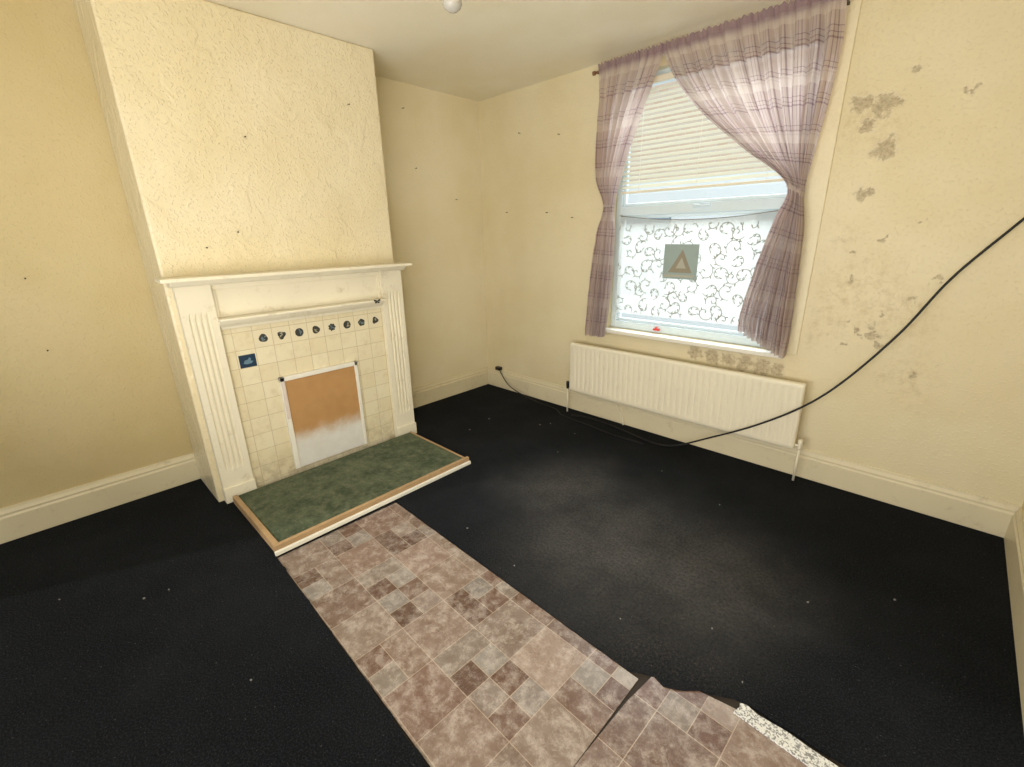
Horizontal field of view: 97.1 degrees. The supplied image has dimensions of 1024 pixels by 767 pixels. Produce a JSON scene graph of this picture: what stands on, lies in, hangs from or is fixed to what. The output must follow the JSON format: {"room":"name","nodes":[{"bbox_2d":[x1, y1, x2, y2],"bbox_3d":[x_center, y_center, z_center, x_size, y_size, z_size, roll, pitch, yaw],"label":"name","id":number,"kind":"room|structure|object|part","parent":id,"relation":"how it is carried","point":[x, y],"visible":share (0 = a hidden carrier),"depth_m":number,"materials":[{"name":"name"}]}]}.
{"room":"living room","nodes":[
{"label":"living room","id":0,"kind":"room"},
{"bbox_2d":[74,0,393,501],"bbox_3d":[-1.523,-0.754,3.020,0.454,2.716,1.412,16,25,41],"label":"wall","id":1,"kind":"structure","parent":0,"point":[181,85],"depth_m":2.52,"materials":[{"name":"beige paint"}]},
{"bbox_2d":[0,0,487,543],"bbox_3d":[-2.086,-0.645,2.898,0.150,2.824,5.350,16,25,41],"label":"wall","id":2,"kind":"structure","parent":0,"point":[103,401],"depth_m":2.56,"materials":[{"name":"beige paint"}]},
{"bbox_2d":[0,453,199,543],"bbox_3d":[-2.999,0.853,2.236,0.022,0.190,2.468,16,25,41],"label":"baseboard","id":3,"kind":"structure","parent":2,"relation":"attached to","point":[19,520],"depth_m":2.70,"materials":[{"name":"beige paint"}]},
{"bbox_2d":[412,367,487,407],"bbox_3d":[-0.717,0.066,4.479,0.022,0.190,1.298,16,25,41],"label":"baseboard","id":4,"kind":"structure","parent":2,"relation":"attached to","point":[441,389],"depth_m":4.55,"materials":[{"name":"beige paint"}]},
{"bbox_2d":[206,0,794,100],"bbox_3d":[-0.633,-1.623,1.077,4.255,0.120,5.350,16,25,41],"label":"ceiling","id":5,"kind":"structure","parent":0,"point":[486,49],"depth_m":2.69,"materials":[{"name":"white paint"}]},
{"bbox_2d":[443,0,461,12],"bbox_3d":[-0.223,-1.551,1.618,0.100,0.370,0.100,16,25,41],"label":"pendant light","id":6,"kind":"object","parent":5,"relation":"hanging from","point":[452,6],"visible":1,"depth_m":1.65,"materials":[{"name":"white glass"}]},
{"bbox_2d":[279,502,1023,766],"bbox_3d":[-0.580,1.064,1.965,4.255,0.108,5.350,16,25,41],"label":"floor","id":7,"kind":"structure","parent":0,"point":[642,679],"depth_m":1.61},
{"bbox_2d":[278,503,637,766],"bbox_3d":[-0.372,0.994,1.985,0.705,0.004,1.676,-18,25,-42],"label":"floor strip","id":8,"kind":"object","parent":7,"relation":"on","point":[474,672],"visible":1,"depth_m":1.79,"materials":[{"name":"laminate"}]},
{"bbox_2d":[0,384,1023,766],"bbox_3d":[-0.624,1.022,1.904,3.907,0.012,5.126,16,25,41],"label":"carpet","id":9,"kind":"object","parent":7,"relation":"on","point":[589,521],"visible":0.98,"depth_m":1.98,"materials":[{"name":"black carpet"}]},
{"bbox_2d":[154,262,416,503],"bbox_3d":[-1.285,-0.065,3.036,0.149,1.365,1.500,16,25,41],"label":"fireplace surround","id":10,"kind":"object","parent":9,"relation":"on","point":[243,332],"visible":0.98,"depth_m":2.89,"materials":[{"name":"beige paint"}]},
{"bbox_2d":[154,262,411,287],"bbox_3d":[-1.297,-0.689,2.830,0.149,0.050,1.500,16,25,41],"label":"mantel shelf","id":11,"kind":"object","parent":10,"relation":"attached to","point":[278,276],"depth_m":2.71,"materials":[{"name":"beige paint"}]},
{"bbox_3d":[-1.330,-0.590,2.916,0.029,0.190,1.055,16,25,41],"label":"frieze panel","id":12,"kind":"part","parent":10,"relation":"part of","materials":[{"name":"beige paint"}]},
{"bbox_2d":[218,298,386,329],"bbox_3d":[-1.302,-0.460,2.933,0.099,0.070,1.055,16,25,41],"label":"shelf","id":13,"kind":"object","parent":10,"relation":"attached to","point":[275,316],"depth_m":2.88,"materials":[{"name":"beige paint"}]},
{"bbox_3d":[-1.322,0.066,3.138,0.014,1.055,1.055,16,25,41],"label":"tile panel","id":14,"kind":"part","parent":10,"relation":"part of","materials":[{"name":"beige tile"}]},
{"bbox_2d":[278,361,366,468],"bbox_3d":[-1.299,0.210,3.173,0.030,0.653,0.535,16,25,41],"label":"board","id":15,"kind":"object","parent":10,"relation":"attached to","point":[324,414],"visible":1,"depth_m":3.15,"materials":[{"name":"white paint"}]},
{"bbox_2d":[232,431,470,555],"bbox_3d":[-1.009,0.633,2.996,0.716,0.052,1.325,16,25,41],"label":"hearth","id":16,"kind":"object","parent":9,"relation":"on","point":[290,512],"visible":1,"depth_m":2.85,"materials":[{"name":"green carpet"}]},
{"bbox_3d":[-0.756,0.718,2.769,0.016,0.025,1.325,16,25,41],"label":"moulding","id":17,"kind":"part","parent":16,"relation":"part of","materials":[{"name":"white paint"}]},
{"bbox_2d":[500,371,641,443],"bbox_3d":[0.410,0.161,4.090,0.071,0.206,1.810,-15,23,-36],"label":"cable","id":18,"kind":"object","parent":9,"relation":"on","point":[500,371],"visible":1,"depth_m":3.93,"materials":[{"name":"black rubber"}]},
{"bbox_2d":[616,405,623,424],"bbox_3d":[0.914,0.264,3.825,0.014,0.164,0.091,-15,23,-36],"label":"pipe stub","id":19,"kind":"object","parent":9,"relation":"on","point":[616,405],"visible":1,"depth_m":3.81,"materials":[{"name":"beige metal"}]},
{"bbox_2d":[571,217,1023,445],"bbox_3d":[1.504,-0.403,2.842,2.703,2.022,0.113,15,24,40],"label":"cable","id":20,"kind":"object","parent":9,"relation":"on","point":[1022,219],"visible":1,"depth_m":2.50,"materials":[{"name":"rubber"}]},
{"bbox_2d":[574,677,837,766],"bbox_3d":[0.491,1.228,1.207,0.690,0.013,0.977,16,25,42],"label":"vinyl floor offcut","id":21,"kind":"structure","parent":7,"relation":"on","point":[658,726],"depth_m":1.46,"materials":[{"name":"laminate"}]},
{"bbox_3d":[0.897,1.146,1.421,0.063,0.008,0.366,-17,24,-40],"label":"speckled vinyl strip","id":22,"kind":"part","parent":21,"relation":"part of","materials":[{"name":"white plastic"}]},
{"bbox_2d":[478,0,1023,537],"bbox_3d":[1.195,-0.846,3.309,3.955,2.824,0.150,16,25,41],"label":"wall","id":23,"kind":"structure","parent":0,"point":[927,172],"depth_m":2.43,"materials":[{"name":"beige paint"}]},
{"bbox_2d":[566,342,806,480],"bbox_3d":[1.177,0.125,3.452,1.853,0.650,0.098,16,25,41],"label":"radiator","id":24,"kind":"object","parent":23,"relation":"attached to","point":[726,400],"visible":0.99,"depth_m":3.23,"materials":[{"name":"beige metal"}]},
{"bbox_2d":[605,327,780,358],"bbox_3d":[1.236,-0.322,3.338,1.390,0.030,0.115,16,25,41],"label":"windowsill","id":25,"kind":"structure","parent":23,"relation":"attached to","point":[752,351],"depth_m":3.21,"materials":[{"name":"white paint"}]},
{"bbox_2d":[611,67,786,346],"bbox_3d":[1.277,-1.197,3.097,1.270,1.780,0.087,16,25,41],"label":"window","id":26,"kind":"structure","parent":23,"relation":"in","point":[740,205],"depth_m":3.23,"materials":[{"name":"white plastic"}]},
{"bbox_2d":[615,210,777,325],"bbox_3d":[1.255,-0.815,3.188,1.166,0.740,0.012,16,25,41],"label":"lace curtain","id":27,"kind":"object","parent":26,"relation":"hanging from","point":[730,248],"visible":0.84,"depth_m":3.18,"materials":[{"name":"white fabric"}]},
{"bbox_2d":[662,244,699,279],"bbox_3d":[1.195,-0.864,3.209,0.250,0.240,0.004,16,25,41],"label":"picture","id":28,"kind":"object","parent":27,"relation":"hanging from","point":[680,260],"visible":1,"depth_m":3.20},
{"bbox_3d":[1.281,-1.202,3.047,0.120,0.022,0.026,16,25,41],"label":"handle","id":29,"kind":"part","parent":26,"relation":"part of","materials":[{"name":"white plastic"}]},
{"bbox_2d":[621,72,783,193],"bbox_3d":[1.234,-1.647,2.911,1.150,0.717,0.036,16,25,41],"label":"blind","id":30,"kind":"object","parent":26,"relation":"attached to","point":[668,76],"visible":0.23,"depth_m":3.01,"materials":[{"name":"beige plastic"}]},
{"bbox_3d":[1.228,-1.971,2.804,1.150,0.035,0.034,16,25,41],"label":"head rail","id":31,"kind":"part","parent":30,"relation":"part of","materials":[{"name":"beige plastic"}]},
{"bbox_3d":[1.241,-1.315,3.021,1.150,0.016,0.022,16,25,41],"label":"rail","id":32,"kind":"part","parent":30,"relation":"part of","materials":[{"name":"white plastic"}]},
{"bbox_2d":[592,0,849,75],"bbox_3d":[1.149,-2.063,2.746,1.519,0.060,0.098,16,25,41],"label":"curtain rod","id":33,"kind":"object","parent":23,"relation":"attached to","point":[594,73],"visible":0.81,"depth_m":3.20,"materials":[{"name":"brown wood"}]},
{"bbox_2d":[585,42,663,336],"bbox_3d":[0.799,-1.279,3.325,0.517,1.941,0.104,15,24,40],"label":"curtain","id":34,"kind":"object","parent":33,"relation":"hanging from","point":[625,83],"visible":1,"depth_m":3.23,"materials":[{"name":"purple fabric"}]},
{"bbox_2d":[662,0,846,358],"bbox_3d":[1.320,-1.161,2.823,0.981,1.900,0.129,16,25,41],"label":"curtain","id":35,"kind":"object","parent":33,"relation":"hanging from","point":[765,79],"visible":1,"depth_m":2.57,"materials":[{"name":"purple fabric"}]},
{"bbox_2d":[487,366,1021,537],"bbox_3d":[1.158,0.311,3.626,3.955,0.190,0.022,16,25,41],"label":"baseboard","id":36,"kind":"structure","parent":23,"relation":"attached to","point":[971,510],"depth_m":2.91,"materials":[{"name":"beige paint"}]},
{"bbox_2d":[787,0,861,354],"bbox_3d":[1.722,-1.095,2.567,0.115,1.902,0.010,16,25,41],"label":"window frame","id":37,"kind":"structure","parent":23,"relation":"attached to","point":[817,181],"depth_m":2.53,"materials":[{"name":"beige paint"}]},
{"bbox_3d":[0.874,0.195,0.181,0.150,2.824,5.350,16,25,41],"label":"wall","id":38,"kind":"structure","parent":0,"visible":0},
{"bbox_2d":[1004,507,1023,729],"bbox_3d":[0.775,1.334,0.555,0.022,0.190,5.178,16,25,41],"label":"baseboard","id":39,"kind":"structure","parent":38,"relation":"attached to","point":[1014,535],"depth_m":1.95,"materials":[{"name":"beige paint"}]},
{"label":"outside","id":40,"kind":"structure","parent":0,"visible":0},
{"bbox_3d":[-0.634,-0.878,10.337,24.000,0.100,6.800,16,25,41],"label":"ground","id":41,"kind":"structure","parent":40,"visible":0},
{"bbox_2d":[621,80,786,330],"bbox_3d":[1.730,-5.468,11.493,24.000,7.800,0.360,16,25,41],"label":"wall","id":42,"kind":"structure","parent":41,"relation":"on","point":[769,188],"depth_m":9.58,"materials":[{"name":"brick"}]}
]}

